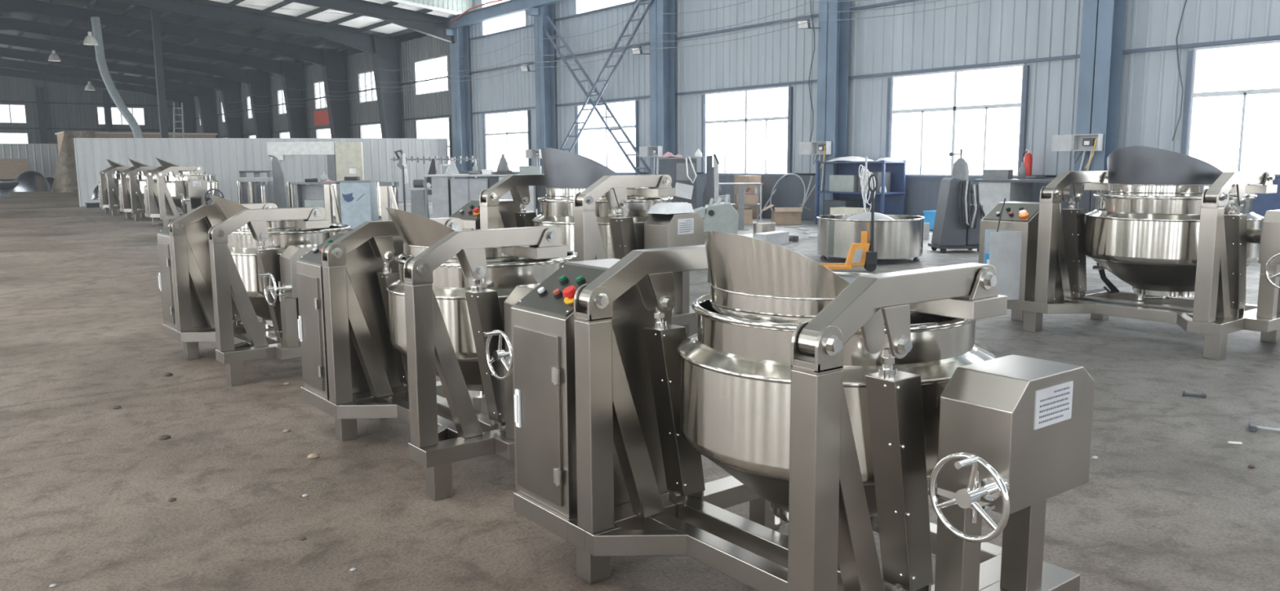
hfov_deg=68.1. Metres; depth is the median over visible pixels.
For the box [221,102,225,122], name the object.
window
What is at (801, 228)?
metal strip
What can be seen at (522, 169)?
crate
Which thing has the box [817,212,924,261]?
vat
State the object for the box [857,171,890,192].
storage box
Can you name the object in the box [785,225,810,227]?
metal strip
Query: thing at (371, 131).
window
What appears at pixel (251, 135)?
window
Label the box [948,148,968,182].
gas cylinder
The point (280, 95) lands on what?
window
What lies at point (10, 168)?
stack
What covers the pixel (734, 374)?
kettle
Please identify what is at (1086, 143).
switch
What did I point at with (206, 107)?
trim column
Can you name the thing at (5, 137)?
window
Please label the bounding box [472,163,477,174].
bottle
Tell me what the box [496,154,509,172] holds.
cone
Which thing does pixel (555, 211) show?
kettle
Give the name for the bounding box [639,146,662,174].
junction box
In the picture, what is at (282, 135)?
window
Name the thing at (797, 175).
hoop
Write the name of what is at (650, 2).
brace
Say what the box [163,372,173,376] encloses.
stone
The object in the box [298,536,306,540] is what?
stone
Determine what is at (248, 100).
window
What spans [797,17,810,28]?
lamp
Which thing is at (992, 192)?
bench
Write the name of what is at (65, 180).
booth
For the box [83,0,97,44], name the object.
lamp
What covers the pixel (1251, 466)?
stone
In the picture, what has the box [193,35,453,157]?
wall
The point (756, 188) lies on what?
bottle
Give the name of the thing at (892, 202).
storage rack
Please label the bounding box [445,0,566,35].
trim
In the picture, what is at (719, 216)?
machine
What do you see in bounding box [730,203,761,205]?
shelf
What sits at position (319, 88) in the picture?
window
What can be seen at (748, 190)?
cloth
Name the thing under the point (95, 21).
hose
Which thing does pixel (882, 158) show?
cloth
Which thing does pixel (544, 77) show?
trim column
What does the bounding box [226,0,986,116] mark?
cable
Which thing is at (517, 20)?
window
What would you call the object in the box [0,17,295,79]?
roof beam
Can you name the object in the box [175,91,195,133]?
trim column
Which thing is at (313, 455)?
stone
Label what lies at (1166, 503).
floor
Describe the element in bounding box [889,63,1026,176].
window
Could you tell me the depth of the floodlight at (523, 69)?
35.92 m
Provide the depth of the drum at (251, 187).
29.98 m
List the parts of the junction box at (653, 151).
box door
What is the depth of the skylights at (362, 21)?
42.62 m
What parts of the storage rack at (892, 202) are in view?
panel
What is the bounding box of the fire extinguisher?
[1014,149,1045,177]
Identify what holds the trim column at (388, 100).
on the floor
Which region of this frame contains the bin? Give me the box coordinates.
[923,209,936,231]
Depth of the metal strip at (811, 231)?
21.84 m
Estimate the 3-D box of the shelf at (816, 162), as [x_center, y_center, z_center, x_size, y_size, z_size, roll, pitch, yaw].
[5.601,-3.385,24.061,0.880,0.040,2.200,-6,10,-37]
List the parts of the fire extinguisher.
tank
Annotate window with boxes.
[0,103,26,123]
[0,132,28,143]
[96,106,145,125]
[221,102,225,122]
[246,95,253,119]
[248,134,256,137]
[277,88,286,114]
[279,131,289,137]
[313,80,327,109]
[315,127,331,137]
[358,70,377,102]
[360,123,382,137]
[414,55,449,95]
[415,116,450,164]
[481,0,526,35]
[484,109,528,172]
[575,0,636,13]
[577,99,637,173]
[704,84,791,174]
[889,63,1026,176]
[1186,40,1279,173]
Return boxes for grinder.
[788,235,798,241]
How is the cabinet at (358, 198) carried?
on the floor
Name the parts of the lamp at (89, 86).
lamp shade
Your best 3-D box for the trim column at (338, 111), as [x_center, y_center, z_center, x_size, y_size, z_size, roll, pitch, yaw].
[-16.889,-9.652,52.670,1.300,7.940,0.600,-6,10,-37]
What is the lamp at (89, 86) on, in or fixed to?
hanging from the ceiling at (100, 5)
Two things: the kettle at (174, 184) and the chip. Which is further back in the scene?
the kettle at (174, 184)
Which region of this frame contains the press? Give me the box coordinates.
[1248,173,1279,217]
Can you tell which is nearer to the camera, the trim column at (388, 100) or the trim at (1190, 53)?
the trim at (1190, 53)
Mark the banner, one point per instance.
(321, 117)
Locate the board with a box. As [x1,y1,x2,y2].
[268,155,288,208]
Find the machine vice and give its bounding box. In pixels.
[719,194,730,203]
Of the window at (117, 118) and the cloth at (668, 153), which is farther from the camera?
the window at (117, 118)
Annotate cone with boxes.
[445,157,459,174]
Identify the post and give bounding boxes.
[150,8,168,137]
[737,183,749,230]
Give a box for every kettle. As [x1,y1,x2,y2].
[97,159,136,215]
[112,173,136,191]
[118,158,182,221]
[135,173,164,197]
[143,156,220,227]
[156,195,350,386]
[163,173,220,208]
[227,223,350,319]
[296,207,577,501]
[386,249,577,390]
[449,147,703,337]
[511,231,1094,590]
[530,195,673,258]
[677,293,995,515]
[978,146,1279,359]
[1084,192,1263,291]
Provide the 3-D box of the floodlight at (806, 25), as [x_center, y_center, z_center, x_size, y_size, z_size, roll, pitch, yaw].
[4.416,-7.115,24.762,0.567,0.263,0.236,2,8,18]
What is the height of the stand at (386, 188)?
1.200 m
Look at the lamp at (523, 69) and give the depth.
35.91 m
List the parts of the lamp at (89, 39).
rod, lamp shade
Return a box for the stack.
[0,158,28,179]
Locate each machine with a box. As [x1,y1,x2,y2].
[692,195,738,244]
[706,153,719,204]
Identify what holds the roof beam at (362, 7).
attached to the trim column at (460, 91)
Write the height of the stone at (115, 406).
0.020 m
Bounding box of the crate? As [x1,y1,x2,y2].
[519,165,542,173]
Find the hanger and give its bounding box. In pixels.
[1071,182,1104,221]
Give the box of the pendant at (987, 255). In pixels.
[984,198,1005,264]
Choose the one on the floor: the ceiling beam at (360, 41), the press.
the press
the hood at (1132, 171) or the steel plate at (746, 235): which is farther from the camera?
the steel plate at (746, 235)
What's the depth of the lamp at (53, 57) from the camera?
48.03 m
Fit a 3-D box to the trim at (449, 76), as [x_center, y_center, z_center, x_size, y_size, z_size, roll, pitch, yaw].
[-22.829,-10.284,61.500,0.200,4.385,49.950,-6,10,-37]
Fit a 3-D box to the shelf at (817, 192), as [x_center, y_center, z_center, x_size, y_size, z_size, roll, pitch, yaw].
[5.606,-2.632,24.168,0.880,0.040,2.200,-6,10,-37]
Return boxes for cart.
[928,177,985,253]
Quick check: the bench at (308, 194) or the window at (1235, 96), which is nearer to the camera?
the window at (1235, 96)
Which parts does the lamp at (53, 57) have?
lamp shade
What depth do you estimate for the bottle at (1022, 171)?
20.01 m
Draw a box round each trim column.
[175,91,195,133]
[195,84,217,137]
[219,76,243,137]
[247,68,272,137]
[279,59,307,137]
[321,47,350,137]
[370,32,403,137]
[448,14,472,177]
[533,4,555,173]
[650,0,675,174]
[814,0,849,222]
[1073,0,1125,170]
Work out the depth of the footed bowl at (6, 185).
51.88 m
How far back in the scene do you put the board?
28.36 m
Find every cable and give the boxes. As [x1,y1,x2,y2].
[226,0,751,102]
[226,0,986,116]
[228,0,867,111]
[228,0,942,114]
[808,0,815,142]
[1172,0,1186,141]
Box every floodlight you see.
[520,64,536,71]
[631,45,649,54]
[797,17,820,28]
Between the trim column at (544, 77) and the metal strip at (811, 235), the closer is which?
the metal strip at (811, 235)
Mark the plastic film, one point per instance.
(660, 207)
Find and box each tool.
[304,177,317,182]
[459,170,469,173]
[469,170,480,173]
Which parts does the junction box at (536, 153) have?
box door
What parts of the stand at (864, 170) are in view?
post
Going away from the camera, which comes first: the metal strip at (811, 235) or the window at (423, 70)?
the metal strip at (811, 235)
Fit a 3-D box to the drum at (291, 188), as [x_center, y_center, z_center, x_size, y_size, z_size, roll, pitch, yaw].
[-10.923,-3.010,29.764,0.900,1.100,0.900,-6,10,-37]
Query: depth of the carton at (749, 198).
25.01 m
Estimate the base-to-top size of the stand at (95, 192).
1.040 m
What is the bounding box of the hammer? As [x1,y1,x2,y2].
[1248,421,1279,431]
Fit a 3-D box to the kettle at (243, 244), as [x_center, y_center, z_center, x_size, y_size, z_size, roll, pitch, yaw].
[-2.962,-0.195,7.964,1.150,0.762,1.150,-6,10,-37]
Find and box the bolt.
[1182,391,1206,398]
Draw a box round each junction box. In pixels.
[525,149,542,165]
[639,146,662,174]
[798,141,831,191]
[1051,133,1103,170]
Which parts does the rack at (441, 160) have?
rail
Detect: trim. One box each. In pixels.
[0,0,432,86]
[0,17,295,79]
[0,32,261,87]
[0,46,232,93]
[0,57,207,98]
[0,67,186,103]
[0,87,181,143]
[195,75,452,163]
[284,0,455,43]
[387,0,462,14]
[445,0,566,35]
[468,0,1279,178]
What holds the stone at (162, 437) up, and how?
on the floor
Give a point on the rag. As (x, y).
(327, 180)
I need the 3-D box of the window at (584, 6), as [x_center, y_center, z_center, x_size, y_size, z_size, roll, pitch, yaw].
[-1.217,-10.985,33.129,0.110,1.870,3.600,-6,10,-37]
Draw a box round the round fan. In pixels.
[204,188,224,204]
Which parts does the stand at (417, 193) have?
motor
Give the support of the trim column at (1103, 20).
on the floor
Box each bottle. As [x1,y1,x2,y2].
[754,186,757,194]
[1018,161,1026,179]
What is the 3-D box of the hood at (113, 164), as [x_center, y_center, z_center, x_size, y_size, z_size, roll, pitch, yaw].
[-17.477,-4.355,32.287,1.210,0.609,1.054,-6,10,-37]
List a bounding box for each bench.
[290,182,341,223]
[422,173,546,217]
[973,178,1107,229]
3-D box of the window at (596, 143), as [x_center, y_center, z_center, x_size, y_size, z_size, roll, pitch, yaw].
[-1.182,-5.638,33.882,0.110,2.510,3.600,-6,10,-37]
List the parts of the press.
door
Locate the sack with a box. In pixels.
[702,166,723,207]
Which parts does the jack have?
fork plate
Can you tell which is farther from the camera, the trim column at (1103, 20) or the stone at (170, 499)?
the trim column at (1103, 20)
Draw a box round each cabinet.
[338,180,378,229]
[657,156,697,208]
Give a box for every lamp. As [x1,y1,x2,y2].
[48,18,61,61]
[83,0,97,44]
[84,44,95,90]
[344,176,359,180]
[349,168,355,173]
[520,64,529,71]
[631,45,642,54]
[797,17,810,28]
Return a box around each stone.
[112,405,120,408]
[158,435,170,439]
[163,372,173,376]
[168,497,176,501]
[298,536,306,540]
[306,453,319,458]
[1248,464,1254,468]
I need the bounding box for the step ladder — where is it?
[173,102,184,137]
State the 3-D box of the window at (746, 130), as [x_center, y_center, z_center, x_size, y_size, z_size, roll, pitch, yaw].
[3.163,-4.877,28.281,0.110,2.510,3.600,-6,10,-37]
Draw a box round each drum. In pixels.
[235,181,266,204]
[285,182,297,207]
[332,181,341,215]
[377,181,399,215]
[923,222,929,239]
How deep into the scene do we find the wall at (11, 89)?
78.63 m
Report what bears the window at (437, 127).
in the wall at (438, 104)
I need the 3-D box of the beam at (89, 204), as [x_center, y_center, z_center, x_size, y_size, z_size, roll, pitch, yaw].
[-21.387,-3.591,37.528,1.020,0.220,0.320,-6,10,-37]
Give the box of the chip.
[1227,441,1242,444]
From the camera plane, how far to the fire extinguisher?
20.72 m
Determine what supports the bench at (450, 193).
on the floor
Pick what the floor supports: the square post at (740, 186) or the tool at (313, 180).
the square post at (740, 186)
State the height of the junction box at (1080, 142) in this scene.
0.845 m
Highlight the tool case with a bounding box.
[982,169,1013,178]
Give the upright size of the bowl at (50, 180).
0.900 m
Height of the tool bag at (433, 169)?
0.948 m
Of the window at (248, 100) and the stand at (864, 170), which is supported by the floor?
the stand at (864, 170)
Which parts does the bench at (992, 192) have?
leg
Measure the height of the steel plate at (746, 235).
0.100 m
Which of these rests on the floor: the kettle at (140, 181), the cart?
the cart
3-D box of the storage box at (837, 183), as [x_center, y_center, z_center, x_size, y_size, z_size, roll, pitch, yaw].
[5.352,-2.894,24.380,0.512,0.420,0.812,-6,10,-37]
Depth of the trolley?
28.27 m
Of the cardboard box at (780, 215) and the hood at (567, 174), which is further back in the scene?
the cardboard box at (780, 215)
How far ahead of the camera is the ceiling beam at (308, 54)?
46.99 m
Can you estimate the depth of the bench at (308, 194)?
23.68 m
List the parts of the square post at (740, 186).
post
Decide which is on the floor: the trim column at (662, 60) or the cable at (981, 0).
the trim column at (662, 60)
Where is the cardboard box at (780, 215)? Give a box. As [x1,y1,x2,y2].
[761,204,811,224]
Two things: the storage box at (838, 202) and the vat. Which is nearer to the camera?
the vat
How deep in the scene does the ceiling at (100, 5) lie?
50.60 m
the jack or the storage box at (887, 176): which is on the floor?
the jack
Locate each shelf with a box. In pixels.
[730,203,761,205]
[815,191,906,194]
[816,161,906,163]
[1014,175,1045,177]
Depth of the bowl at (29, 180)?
61.91 m
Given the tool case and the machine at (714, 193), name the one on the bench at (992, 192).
the tool case
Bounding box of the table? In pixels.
[712,182,763,222]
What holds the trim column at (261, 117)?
on the floor
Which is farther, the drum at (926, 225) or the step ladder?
the step ladder
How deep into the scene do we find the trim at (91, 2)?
47.47 m
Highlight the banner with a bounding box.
[313,109,329,125]
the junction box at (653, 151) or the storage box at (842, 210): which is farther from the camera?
the junction box at (653, 151)
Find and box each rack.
[390,149,478,181]
[814,160,906,224]
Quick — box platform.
[427,187,431,195]
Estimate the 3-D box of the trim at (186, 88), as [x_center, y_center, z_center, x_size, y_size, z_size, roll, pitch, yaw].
[-45.804,-15.374,65.738,29.400,2.500,0.280,-6,10,-37]
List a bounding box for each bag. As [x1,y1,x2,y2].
[426,158,436,188]
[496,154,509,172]
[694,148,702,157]
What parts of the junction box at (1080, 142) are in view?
box door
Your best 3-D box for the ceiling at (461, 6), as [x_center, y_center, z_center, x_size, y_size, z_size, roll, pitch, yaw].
[-18.912,-12.456,31.422,30.140,4.446,0.120,-6,10,-37]
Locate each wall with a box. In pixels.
[0,75,181,143]
[0,143,58,177]
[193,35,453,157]
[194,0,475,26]
[467,0,1279,175]
[472,172,1055,221]
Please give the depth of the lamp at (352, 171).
23.73 m
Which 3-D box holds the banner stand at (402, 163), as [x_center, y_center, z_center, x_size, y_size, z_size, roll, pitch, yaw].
[-7.559,-3.564,30.311,0.500,2.000,0.500,0,8,0]
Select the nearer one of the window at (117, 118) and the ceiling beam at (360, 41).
the ceiling beam at (360, 41)
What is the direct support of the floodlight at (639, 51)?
attached to the trim column at (662, 60)
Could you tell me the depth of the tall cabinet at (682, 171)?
24.17 m
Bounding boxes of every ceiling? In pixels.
[0,0,388,87]
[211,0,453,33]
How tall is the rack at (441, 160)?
2.200 m
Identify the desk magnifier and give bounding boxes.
[344,166,362,180]
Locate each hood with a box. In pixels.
[106,159,126,173]
[128,158,159,173]
[155,156,205,174]
[209,195,324,231]
[386,207,542,262]
[541,147,648,199]
[703,231,927,325]
[1106,146,1230,196]
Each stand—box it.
[90,184,104,209]
[378,182,398,220]
[396,152,408,211]
[408,179,429,217]
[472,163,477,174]
[858,156,875,212]
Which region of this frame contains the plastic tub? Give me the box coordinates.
[481,169,492,174]
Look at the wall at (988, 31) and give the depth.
24.55 m
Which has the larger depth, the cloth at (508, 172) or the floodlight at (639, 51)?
the floodlight at (639, 51)
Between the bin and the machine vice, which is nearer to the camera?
the bin
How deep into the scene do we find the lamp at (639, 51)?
30.40 m
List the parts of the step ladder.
rail, rail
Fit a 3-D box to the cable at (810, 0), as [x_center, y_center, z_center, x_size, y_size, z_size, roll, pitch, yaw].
[4.685,-6.294,25.828,0.026,4.306,0.214,-6,10,-37]
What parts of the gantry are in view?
hoist motor, gantry post, panel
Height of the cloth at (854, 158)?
0.138 m
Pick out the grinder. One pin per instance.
(793, 238)
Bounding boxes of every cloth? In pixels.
[493,169,516,174]
[659,151,683,157]
[744,186,753,194]
[826,155,873,161]
[873,157,896,161]
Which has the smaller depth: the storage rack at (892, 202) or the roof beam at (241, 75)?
the storage rack at (892, 202)
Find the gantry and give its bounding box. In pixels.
[265,141,364,203]
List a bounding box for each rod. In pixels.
[755,189,776,219]
[801,176,812,209]
[801,184,815,207]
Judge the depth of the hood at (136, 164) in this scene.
28.73 m
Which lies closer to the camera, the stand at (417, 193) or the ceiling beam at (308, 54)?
the stand at (417, 193)
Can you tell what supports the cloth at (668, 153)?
on the tall cabinet at (682, 171)
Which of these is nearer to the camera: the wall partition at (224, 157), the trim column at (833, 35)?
the trim column at (833, 35)
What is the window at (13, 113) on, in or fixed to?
in the wall at (11, 89)
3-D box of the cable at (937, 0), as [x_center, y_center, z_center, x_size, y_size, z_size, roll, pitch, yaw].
[-10.534,-9.745,43.452,0.019,0.244,63.234,-6,10,-37]
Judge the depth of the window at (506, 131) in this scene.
39.46 m
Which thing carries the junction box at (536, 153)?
attached to the trim column at (544, 77)
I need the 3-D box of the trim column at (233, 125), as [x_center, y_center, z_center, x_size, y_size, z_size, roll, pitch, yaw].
[-29.931,-11.935,69.481,1.300,7.940,0.600,-6,10,-37]
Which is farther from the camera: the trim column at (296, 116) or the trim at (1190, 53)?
the trim column at (296, 116)
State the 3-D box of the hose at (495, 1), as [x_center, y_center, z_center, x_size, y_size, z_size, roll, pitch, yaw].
[-6.609,-11.579,38.489,0.160,0.450,5.008,-7,10,-38]
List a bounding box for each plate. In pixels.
[738,234,795,237]
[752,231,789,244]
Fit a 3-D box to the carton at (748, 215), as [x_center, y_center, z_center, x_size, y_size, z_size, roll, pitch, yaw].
[2.728,-2.113,25.275,0.512,0.400,0.412,0,8,0]
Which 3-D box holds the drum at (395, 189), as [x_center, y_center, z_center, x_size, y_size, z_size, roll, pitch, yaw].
[-7.944,-2.972,29.351,0.940,1.100,0.940,-6,10,-37]
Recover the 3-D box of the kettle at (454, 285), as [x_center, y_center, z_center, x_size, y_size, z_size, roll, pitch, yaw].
[-0.876,0.137,5.516,1.150,0.762,1.150,-6,10,-37]
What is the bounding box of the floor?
[0,189,1279,590]
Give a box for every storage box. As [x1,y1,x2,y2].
[824,199,861,214]
[829,174,858,191]
[830,206,868,214]
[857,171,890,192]
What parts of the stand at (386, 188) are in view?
post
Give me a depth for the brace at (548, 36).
33.16 m
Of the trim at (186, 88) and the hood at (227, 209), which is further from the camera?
the trim at (186, 88)
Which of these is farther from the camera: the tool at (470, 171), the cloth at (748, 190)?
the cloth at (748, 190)
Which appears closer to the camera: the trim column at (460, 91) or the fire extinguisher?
the fire extinguisher
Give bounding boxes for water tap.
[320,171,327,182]
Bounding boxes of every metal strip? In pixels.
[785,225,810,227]
[795,227,808,230]
[803,231,817,233]
[808,234,817,237]
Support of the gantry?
on the floor
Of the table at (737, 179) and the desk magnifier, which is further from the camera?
the table at (737, 179)
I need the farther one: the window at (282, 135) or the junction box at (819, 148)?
the window at (282, 135)
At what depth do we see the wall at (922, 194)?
26.51 m
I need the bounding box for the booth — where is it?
[51,130,217,192]
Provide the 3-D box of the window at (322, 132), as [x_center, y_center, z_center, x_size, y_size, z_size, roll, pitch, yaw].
[-18.528,-8.675,56.240,0.110,2.510,3.600,-6,10,-37]
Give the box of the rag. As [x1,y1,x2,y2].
[322,178,336,182]
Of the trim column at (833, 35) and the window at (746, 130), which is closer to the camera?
the trim column at (833, 35)
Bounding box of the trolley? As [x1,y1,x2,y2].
[238,170,275,204]
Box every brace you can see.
[542,14,651,174]
[560,0,653,151]
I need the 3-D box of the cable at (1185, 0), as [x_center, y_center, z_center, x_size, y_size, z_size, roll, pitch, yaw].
[10.505,-5.473,18.298,0.026,4.906,0.214,-6,10,-37]
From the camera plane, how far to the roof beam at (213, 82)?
64.46 m
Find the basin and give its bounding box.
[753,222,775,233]
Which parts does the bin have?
lid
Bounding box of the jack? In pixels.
[820,173,878,271]
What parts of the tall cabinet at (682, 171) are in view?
tilted panel, door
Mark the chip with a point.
(1228, 442)
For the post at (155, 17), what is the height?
8.600 m
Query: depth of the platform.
30.24 m
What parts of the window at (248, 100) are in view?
pane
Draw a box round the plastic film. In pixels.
[647,202,693,213]
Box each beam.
[0,0,337,70]
[84,202,99,208]
[104,0,389,57]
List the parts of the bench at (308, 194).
panel, panel, motor, post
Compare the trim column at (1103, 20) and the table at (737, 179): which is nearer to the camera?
the trim column at (1103, 20)
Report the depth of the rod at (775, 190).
27.11 m
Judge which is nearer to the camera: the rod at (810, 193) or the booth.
the rod at (810, 193)
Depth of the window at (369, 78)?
50.74 m
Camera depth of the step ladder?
52.97 m
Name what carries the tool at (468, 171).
on the bench at (450, 193)
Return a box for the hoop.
[769,173,805,209]
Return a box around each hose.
[90,16,142,137]
[448,0,504,23]
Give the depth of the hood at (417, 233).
5.06 m
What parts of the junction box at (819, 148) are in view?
box door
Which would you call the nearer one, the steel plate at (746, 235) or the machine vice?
the steel plate at (746, 235)
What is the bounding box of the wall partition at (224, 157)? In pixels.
[73,137,448,206]
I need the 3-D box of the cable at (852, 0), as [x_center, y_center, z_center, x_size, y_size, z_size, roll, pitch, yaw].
[-10.552,-9.978,43.407,0.019,0.289,63.235,-6,10,-37]
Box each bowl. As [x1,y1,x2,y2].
[0,179,19,196]
[13,170,51,191]
[45,177,53,190]
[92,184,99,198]
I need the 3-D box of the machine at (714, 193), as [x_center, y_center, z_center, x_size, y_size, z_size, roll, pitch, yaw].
[1.894,-2.766,24.710,0.350,1.860,0.240,0,8,0]
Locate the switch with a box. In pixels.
[1084,141,1089,145]
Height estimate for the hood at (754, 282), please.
0.383 m
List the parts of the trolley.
rail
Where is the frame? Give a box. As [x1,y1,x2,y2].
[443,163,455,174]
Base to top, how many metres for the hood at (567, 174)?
0.579 m
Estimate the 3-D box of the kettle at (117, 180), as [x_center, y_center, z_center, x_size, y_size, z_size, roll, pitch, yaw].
[-17.292,-3.730,32.486,1.472,0.937,1.472,-6,10,-37]
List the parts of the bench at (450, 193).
leg, cabinet door, cabinet door, filler panel, drawer, leg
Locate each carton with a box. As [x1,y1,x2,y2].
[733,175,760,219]
[734,193,757,204]
[734,208,752,224]

